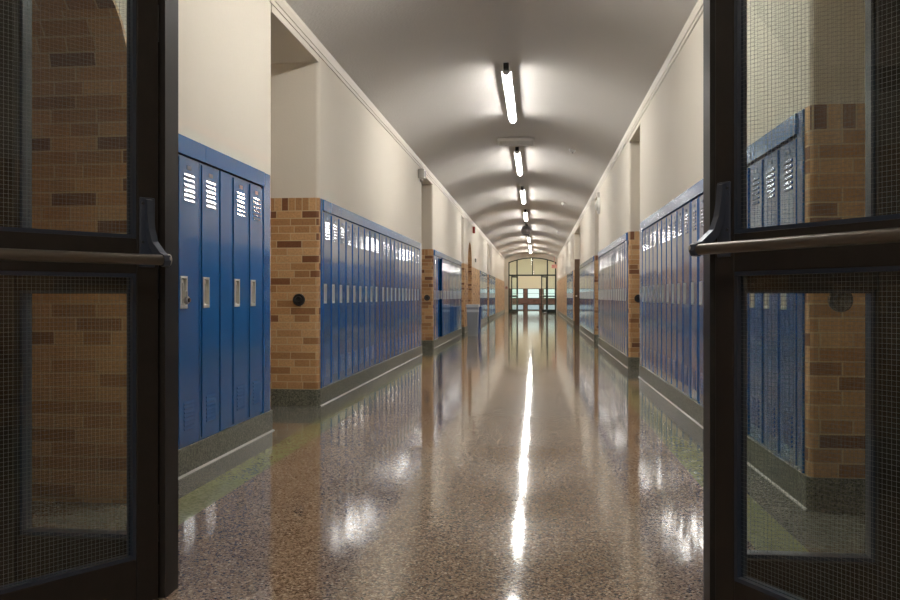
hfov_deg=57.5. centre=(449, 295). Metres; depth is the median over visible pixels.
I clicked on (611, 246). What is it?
panel
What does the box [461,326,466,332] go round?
baseboard
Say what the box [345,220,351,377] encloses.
locker
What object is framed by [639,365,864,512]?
baseboard
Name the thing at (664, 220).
locker
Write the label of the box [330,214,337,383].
locker
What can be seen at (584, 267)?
locker
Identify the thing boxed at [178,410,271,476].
baseboard
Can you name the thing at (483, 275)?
locker
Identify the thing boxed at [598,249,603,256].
panel
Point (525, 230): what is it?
dome
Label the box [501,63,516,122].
ceiling light
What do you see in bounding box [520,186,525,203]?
ceiling light
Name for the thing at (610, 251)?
locker
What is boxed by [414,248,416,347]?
locker
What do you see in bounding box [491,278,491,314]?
locker
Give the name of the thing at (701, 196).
locker
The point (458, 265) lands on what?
locker
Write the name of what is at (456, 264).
locker
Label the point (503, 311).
baseboard
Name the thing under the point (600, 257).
locker
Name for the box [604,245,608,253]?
panel
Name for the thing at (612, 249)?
locker
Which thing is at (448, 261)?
locker
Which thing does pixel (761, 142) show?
panel
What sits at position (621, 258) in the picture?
locker
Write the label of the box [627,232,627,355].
end panel
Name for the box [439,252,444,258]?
panel
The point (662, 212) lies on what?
panel
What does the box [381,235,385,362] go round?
locker
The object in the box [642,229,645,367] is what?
locker
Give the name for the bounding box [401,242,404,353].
locker
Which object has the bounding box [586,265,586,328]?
locker
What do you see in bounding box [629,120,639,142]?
wall
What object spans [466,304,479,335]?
trash can
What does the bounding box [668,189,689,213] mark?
panel
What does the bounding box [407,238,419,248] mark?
panel
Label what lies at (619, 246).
locker
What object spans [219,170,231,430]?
filler panel
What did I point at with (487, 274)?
wall
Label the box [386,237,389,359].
locker
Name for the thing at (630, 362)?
baseboard
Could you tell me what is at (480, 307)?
recycling bin
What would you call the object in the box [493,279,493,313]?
locker
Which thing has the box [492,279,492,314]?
locker
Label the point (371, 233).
locker
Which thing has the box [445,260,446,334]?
locker
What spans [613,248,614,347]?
locker
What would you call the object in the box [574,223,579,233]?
wall
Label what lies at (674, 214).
locker
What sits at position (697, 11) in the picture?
trim
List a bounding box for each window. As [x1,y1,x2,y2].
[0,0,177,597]
[508,257,555,311]
[527,288,539,297]
[527,304,539,309]
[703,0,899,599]
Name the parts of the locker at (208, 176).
handle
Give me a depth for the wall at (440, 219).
22.34 m
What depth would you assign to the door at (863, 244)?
2.43 m
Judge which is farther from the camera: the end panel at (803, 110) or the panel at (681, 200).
the panel at (681, 200)
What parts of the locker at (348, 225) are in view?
handle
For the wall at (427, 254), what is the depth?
15.59 m
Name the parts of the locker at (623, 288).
door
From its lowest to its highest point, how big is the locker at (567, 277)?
1.625 m
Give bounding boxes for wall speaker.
[418,169,425,181]
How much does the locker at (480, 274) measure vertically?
1.625 m
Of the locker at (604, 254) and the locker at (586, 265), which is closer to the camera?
the locker at (604, 254)
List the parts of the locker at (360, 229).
handle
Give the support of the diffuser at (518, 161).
attached to the ceiling light at (517, 154)
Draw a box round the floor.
[32,310,864,599]
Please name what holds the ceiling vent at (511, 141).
in the ceiling
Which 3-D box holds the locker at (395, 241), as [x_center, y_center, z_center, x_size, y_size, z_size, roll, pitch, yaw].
[-0.901,0.033,11.482,0.312,1.625,0.303,0,0,6]
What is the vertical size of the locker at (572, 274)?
1.625 m
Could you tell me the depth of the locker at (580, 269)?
23.59 m
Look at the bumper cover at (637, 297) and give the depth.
11.28 m
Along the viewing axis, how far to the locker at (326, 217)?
7.66 m
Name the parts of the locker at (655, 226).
handle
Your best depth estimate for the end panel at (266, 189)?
5.95 m
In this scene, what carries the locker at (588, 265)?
on the baseboard at (589, 334)
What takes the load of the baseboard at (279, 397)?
attached to the wall at (295, 222)
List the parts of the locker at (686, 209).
handle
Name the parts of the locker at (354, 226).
handle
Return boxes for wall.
[32,0,270,503]
[270,176,270,409]
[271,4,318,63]
[271,57,420,242]
[271,198,319,388]
[421,175,432,184]
[421,182,503,326]
[422,249,433,339]
[487,274,488,315]
[504,253,556,311]
[510,259,554,309]
[557,233,579,315]
[573,270,574,320]
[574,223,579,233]
[580,0,864,264]
[594,255,597,334]
[628,231,639,356]
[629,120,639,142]
[805,103,864,478]
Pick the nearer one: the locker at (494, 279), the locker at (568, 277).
the locker at (568, 277)
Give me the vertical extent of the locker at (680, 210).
1.625 m
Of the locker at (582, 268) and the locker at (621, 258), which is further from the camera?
the locker at (582, 268)
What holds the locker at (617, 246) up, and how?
on the baseboard at (630, 362)
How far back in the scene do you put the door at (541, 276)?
49.83 m
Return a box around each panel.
[178,133,205,162]
[202,146,264,186]
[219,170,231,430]
[262,173,269,412]
[320,199,322,387]
[323,199,340,216]
[338,207,363,225]
[361,218,381,233]
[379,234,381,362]
[382,226,395,238]
[394,232,407,243]
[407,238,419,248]
[419,243,421,345]
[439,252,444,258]
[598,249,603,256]
[598,257,598,336]
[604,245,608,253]
[609,242,615,250]
[614,237,621,246]
[621,233,626,242]
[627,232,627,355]
[640,223,642,365]
[641,215,652,229]
[652,204,669,223]
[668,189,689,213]
[688,179,702,200]
[690,201,691,397]
[698,196,699,403]
[747,141,762,166]
[758,113,796,156]
[797,109,804,472]
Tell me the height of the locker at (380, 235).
1.621 m
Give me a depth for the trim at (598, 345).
13.28 m
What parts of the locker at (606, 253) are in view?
door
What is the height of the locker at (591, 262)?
1.625 m
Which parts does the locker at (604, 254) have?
door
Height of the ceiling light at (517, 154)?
0.127 m
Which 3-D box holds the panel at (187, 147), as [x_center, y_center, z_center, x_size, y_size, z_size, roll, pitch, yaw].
[-1.633,-0.837,4.518,0.318,0.102,0.671,0,0,6]
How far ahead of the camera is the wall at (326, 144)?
7.99 m
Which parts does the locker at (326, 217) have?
handle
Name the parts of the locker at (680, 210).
handle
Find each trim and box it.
[178,429,274,479]
[269,0,504,260]
[320,354,422,406]
[557,0,702,259]
[598,345,627,368]
[638,376,806,510]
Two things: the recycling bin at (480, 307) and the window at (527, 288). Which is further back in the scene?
the window at (527, 288)
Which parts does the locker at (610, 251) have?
door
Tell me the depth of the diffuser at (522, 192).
21.16 m
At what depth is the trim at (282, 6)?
8.61 m
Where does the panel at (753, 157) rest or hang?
on the locker at (761, 161)
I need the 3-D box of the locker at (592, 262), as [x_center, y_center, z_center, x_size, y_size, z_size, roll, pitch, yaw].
[3.379,0.033,18.591,0.312,1.625,0.303,0,0,6]
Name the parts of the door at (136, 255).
glass pane, glass pane, rail, rail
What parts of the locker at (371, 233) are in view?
handle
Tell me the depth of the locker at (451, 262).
18.91 m
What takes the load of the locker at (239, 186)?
on the baseboard at (195, 455)
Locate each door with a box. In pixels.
[0,0,171,599]
[511,276,517,311]
[541,276,546,311]
[575,259,579,324]
[688,0,899,599]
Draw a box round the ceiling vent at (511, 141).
[497,137,533,145]
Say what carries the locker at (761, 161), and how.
on the baseboard at (686, 404)
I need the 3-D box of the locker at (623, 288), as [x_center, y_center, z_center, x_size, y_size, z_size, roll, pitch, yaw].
[2.674,0.033,11.908,0.312,1.625,0.303,0,0,6]
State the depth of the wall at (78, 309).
3.99 m
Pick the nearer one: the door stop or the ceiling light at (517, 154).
the door stop
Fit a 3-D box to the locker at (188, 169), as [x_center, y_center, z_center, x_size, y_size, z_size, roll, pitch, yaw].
[-1.623,0.033,4.643,0.313,1.625,0.303,0,0,6]
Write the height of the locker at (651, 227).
1.625 m
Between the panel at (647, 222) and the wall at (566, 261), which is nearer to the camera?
the panel at (647, 222)
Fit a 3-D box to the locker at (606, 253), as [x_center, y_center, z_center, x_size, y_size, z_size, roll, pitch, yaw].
[2.999,0.033,14.991,0.312,1.625,0.303,0,0,6]
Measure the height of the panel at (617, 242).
0.102 m
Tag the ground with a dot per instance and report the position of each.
(513, 306)
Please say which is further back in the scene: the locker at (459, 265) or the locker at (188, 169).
the locker at (459, 265)
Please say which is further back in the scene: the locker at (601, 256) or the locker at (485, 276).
the locker at (485, 276)
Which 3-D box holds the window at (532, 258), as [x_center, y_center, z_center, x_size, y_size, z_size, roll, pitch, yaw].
[5.048,-0.685,50.333,2.980,3.370,0.110,0,0,6]
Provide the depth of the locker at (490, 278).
34.94 m
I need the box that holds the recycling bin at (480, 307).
[478,306,482,333]
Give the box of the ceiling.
[285,0,697,258]
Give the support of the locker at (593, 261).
on the baseboard at (589, 334)
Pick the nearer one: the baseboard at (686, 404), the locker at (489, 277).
the baseboard at (686, 404)
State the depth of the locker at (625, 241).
11.60 m
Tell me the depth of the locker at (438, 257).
16.46 m
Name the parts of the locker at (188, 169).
handle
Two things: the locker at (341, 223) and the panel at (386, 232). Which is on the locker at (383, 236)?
the panel at (386, 232)
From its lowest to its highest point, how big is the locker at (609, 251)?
1.625 m
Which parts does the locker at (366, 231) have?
handle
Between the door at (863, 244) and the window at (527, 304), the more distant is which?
the window at (527, 304)
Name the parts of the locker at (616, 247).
door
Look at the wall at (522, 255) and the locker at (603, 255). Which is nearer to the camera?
the locker at (603, 255)
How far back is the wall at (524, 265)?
56.70 m
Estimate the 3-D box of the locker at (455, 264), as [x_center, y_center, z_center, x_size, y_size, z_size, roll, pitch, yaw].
[-0.008,0.033,19.946,0.312,1.625,0.303,0,0,6]
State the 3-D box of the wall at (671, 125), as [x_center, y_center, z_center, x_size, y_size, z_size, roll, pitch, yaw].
[3.120,-1.605,13.934,0.750,1.430,20.430,0,0,6]
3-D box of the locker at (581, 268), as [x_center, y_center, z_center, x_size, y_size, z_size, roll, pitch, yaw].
[3.867,0.033,23.215,0.312,1.625,0.303,0,0,6]
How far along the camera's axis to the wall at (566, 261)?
36.00 m
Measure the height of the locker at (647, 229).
1.625 m
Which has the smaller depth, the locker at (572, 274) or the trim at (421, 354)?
the trim at (421, 354)
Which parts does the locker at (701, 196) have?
handle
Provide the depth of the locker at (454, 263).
19.61 m
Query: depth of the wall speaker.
13.61 m
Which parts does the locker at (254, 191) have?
handle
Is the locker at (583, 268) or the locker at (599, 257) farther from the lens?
the locker at (583, 268)
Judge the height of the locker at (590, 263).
1.625 m
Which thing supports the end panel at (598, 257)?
on the baseboard at (630, 362)
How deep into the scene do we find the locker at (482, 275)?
29.79 m
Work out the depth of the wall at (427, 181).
15.28 m
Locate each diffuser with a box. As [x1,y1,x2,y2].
[503,74,515,122]
[515,153,521,175]
[521,191,524,203]
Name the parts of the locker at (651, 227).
handle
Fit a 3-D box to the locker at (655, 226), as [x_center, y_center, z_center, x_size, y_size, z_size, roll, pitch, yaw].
[2.339,0.033,8.738,0.313,1.625,0.303,0,0,6]
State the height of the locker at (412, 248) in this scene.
1.625 m
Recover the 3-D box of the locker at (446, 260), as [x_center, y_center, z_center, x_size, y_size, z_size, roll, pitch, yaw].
[-0.205,0.033,18.081,0.312,1.625,0.303,0,0,6]
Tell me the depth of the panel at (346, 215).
8.65 m
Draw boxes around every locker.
[178,154,198,449]
[199,162,218,440]
[232,176,247,426]
[248,182,261,419]
[323,212,330,386]
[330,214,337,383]
[338,218,344,380]
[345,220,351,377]
[352,223,357,374]
[358,225,363,371]
[364,228,368,369]
[369,230,374,367]
[374,232,378,365]
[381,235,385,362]
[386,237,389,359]
[390,238,393,358]
[394,240,397,356]
[398,241,400,354]
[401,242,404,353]
[405,244,407,351]
[408,245,410,350]
[411,246,413,349]
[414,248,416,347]
[417,249,419,346]
[434,256,435,339]
[436,256,437,338]
[438,257,439,337]
[440,258,442,336]
[443,259,444,335]
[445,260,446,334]
[446,260,447,334]
[448,261,449,333]
[450,262,450,332]
[451,262,451,331]
[452,263,453,331]
[454,263,454,330]
[455,264,455,330]
[456,264,457,329]
[457,265,458,329]
[459,265,459,328]
[460,266,460,328]
[480,274,480,305]
[481,274,481,319]
[482,275,482,318]
[483,275,483,317]
[484,275,484,317]
[485,276,485,317]
[486,276,486,316]
[489,277,489,315]
[490,278,490,314]
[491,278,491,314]
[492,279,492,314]
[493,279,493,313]
[494,279,494,313]
[567,277,567,316]
[568,277,568,316]
[569,276,569,317]
[570,275,570,317]
[571,275,571,318]
[572,274,572,319]
[580,269,580,324]
[581,268,581,325]
[582,268,582,326]
[583,268,583,326]
[584,267,584,327]
[585,266,585,327]
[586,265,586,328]
[587,265,587,329]
[588,265,588,329]
[589,264,589,330]
[590,263,590,331]
[591,262,591,332]
[592,262,592,332]
[593,261,593,333]
[599,257,599,337]
[600,257,600,337]
[601,256,602,339]
[602,255,603,339]
[603,254,604,340]
[605,253,606,341]
[606,252,607,342]
[608,251,609,343]
[609,251,610,344]
[611,249,612,345]
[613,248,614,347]
[614,247,616,348]
[616,246,617,349]
[618,245,620,351]
[620,243,622,352]
[622,242,624,353]
[625,241,626,355]
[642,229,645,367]
[646,227,649,370]
[649,224,653,373]
[653,222,657,375]
[657,219,661,378]
[662,216,666,381]
[666,213,671,385]
[672,210,677,389]
[677,206,683,393]
[683,202,689,397]
[691,197,698,403]
[699,194,702,405]
[747,166,749,436]
[751,157,763,446]
[764,147,780,457]
[781,137,796,468]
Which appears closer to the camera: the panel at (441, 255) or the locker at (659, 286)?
the locker at (659, 286)
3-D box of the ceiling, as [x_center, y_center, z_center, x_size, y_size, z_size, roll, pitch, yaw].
[2.445,-2.515,26.470,3.283,0.530,48.040,0,0,6]
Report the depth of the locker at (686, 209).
6.92 m
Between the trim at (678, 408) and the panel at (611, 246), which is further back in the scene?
the panel at (611, 246)
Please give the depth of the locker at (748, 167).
4.91 m
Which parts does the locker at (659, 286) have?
handle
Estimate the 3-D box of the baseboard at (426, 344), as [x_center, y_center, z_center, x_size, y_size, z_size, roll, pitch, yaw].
[-0.380,0.922,18.567,0.762,0.155,5.974,0,0,6]
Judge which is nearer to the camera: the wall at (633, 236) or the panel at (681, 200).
the panel at (681, 200)
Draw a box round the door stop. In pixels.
[293,294,304,305]
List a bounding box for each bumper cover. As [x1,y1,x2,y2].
[634,294,639,302]
[828,293,852,311]
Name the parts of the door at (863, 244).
rail, rail, glass pane, glass pane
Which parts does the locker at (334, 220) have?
handle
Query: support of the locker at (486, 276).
on the baseboard
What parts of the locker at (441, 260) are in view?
door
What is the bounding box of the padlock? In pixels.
[184,290,190,303]
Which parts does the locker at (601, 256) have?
door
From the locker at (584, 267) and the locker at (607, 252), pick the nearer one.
the locker at (607, 252)
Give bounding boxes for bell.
[595,192,599,213]
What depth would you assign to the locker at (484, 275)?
30.92 m
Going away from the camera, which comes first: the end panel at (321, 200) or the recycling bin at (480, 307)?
the end panel at (321, 200)
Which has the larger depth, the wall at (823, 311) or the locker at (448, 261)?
the locker at (448, 261)
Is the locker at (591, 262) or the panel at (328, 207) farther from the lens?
the locker at (591, 262)
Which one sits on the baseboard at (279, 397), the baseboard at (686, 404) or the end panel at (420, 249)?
the end panel at (420, 249)
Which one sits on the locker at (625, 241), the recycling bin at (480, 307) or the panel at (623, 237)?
the panel at (623, 237)
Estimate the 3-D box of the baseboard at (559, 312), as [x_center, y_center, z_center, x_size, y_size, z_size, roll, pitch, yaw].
[5.753,0.922,38.955,0.762,0.155,22.312,0,0,6]
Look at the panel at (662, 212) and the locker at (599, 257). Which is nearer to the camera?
the panel at (662, 212)
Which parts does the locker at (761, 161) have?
handle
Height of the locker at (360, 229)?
1.625 m
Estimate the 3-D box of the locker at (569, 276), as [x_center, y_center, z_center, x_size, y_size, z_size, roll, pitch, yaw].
[4.725,0.033,31.356,0.312,1.625,0.303,0,0,6]
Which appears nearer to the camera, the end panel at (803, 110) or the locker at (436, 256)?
the end panel at (803, 110)
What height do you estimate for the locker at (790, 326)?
1.625 m
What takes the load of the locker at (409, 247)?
on the baseboard at (279, 397)
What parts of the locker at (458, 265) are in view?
door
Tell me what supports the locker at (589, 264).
on the baseboard at (589, 334)
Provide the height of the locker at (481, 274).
1.625 m
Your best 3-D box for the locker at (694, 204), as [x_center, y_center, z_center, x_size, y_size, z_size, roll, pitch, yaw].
[2.110,0.033,6.567,0.313,1.625,0.303,0,0,6]
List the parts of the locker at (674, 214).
handle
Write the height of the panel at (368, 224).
0.102 m
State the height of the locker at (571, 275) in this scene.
1.625 m
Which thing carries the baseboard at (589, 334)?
attached to the wall at (595, 256)
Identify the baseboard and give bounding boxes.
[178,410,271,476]
[271,345,421,406]
[422,328,461,348]
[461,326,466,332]
[487,310,504,319]
[557,310,574,324]
[579,325,597,341]
[598,337,639,368]
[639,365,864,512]
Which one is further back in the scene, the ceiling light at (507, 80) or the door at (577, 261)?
the door at (577, 261)
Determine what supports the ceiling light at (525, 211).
attached to the ceiling
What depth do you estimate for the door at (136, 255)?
2.62 m
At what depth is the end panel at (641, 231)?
9.86 m
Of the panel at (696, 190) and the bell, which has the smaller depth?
the panel at (696, 190)
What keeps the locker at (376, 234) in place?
on the baseboard at (279, 397)
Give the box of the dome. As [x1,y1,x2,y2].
[521,222,530,234]
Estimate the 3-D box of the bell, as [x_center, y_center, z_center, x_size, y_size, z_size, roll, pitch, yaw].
[2.969,-1.873,16.530,0.095,0.435,0.330,0,0,6]
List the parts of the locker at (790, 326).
handle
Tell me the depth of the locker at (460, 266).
21.16 m
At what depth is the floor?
4.09 m
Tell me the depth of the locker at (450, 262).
18.70 m
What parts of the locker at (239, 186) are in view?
handle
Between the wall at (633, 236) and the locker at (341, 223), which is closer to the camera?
the locker at (341, 223)
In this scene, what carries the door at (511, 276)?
attached to the window at (532, 258)
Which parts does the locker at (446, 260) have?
door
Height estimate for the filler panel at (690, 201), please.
1.621 m
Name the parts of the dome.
globe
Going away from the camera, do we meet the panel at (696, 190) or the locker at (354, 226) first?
the panel at (696, 190)
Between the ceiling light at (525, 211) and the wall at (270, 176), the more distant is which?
the ceiling light at (525, 211)
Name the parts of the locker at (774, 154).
handle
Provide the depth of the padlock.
4.54 m
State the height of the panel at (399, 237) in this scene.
0.102 m
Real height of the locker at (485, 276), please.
1.625 m
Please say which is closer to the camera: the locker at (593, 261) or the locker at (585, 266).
the locker at (593, 261)
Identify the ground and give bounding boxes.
[512,305,554,308]
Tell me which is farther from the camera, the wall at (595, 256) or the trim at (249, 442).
the wall at (595, 256)
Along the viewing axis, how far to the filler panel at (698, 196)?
6.41 m
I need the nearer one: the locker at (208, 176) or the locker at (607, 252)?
the locker at (208, 176)
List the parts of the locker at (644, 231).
handle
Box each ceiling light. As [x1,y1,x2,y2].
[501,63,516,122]
[514,147,522,175]
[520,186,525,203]
[523,209,527,220]
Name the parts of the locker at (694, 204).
handle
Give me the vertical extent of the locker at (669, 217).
1.625 m
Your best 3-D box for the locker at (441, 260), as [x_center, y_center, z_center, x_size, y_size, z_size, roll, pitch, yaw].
[-0.314,0.033,16.836,0.357,1.625,0.303,0,0,6]
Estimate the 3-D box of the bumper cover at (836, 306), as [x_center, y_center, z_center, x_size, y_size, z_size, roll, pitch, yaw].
[1.807,0.019,3.788,0.112,0.112,0.026,0,0,6]
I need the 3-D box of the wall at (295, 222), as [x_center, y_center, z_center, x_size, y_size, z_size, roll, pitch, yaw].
[-1.556,-0.022,7.482,0.750,1.735,0.055,0,0,6]
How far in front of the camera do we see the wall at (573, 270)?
28.06 m
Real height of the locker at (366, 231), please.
1.625 m
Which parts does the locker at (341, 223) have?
handle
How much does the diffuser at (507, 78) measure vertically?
0.042 m
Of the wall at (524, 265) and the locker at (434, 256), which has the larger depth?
the wall at (524, 265)
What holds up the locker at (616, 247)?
on the baseboard at (630, 362)
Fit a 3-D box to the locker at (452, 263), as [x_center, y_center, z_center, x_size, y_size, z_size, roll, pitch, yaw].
[-0.074,0.033,19.324,0.312,1.625,0.303,0,0,6]
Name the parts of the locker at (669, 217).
handle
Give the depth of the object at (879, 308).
2.51 m
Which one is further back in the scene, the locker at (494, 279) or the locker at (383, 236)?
the locker at (494, 279)
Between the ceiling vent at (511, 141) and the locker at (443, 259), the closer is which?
the ceiling vent at (511, 141)
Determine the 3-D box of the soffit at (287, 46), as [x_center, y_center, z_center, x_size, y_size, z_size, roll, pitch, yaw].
[-1.628,-2.217,6.797,0.750,0.205,1.324,0,0,6]
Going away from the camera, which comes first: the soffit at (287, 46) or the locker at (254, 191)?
the locker at (254, 191)
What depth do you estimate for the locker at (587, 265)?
20.33 m
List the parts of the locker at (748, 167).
door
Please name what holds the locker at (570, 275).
on the baseboard at (559, 312)
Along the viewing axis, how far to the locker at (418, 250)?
13.63 m
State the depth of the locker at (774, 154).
4.38 m
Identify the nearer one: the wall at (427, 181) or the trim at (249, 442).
the trim at (249, 442)
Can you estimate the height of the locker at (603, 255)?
1.625 m
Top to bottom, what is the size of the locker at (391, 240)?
1.625 m
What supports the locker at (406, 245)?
on the baseboard at (279, 397)
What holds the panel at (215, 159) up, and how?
on the locker at (208, 176)

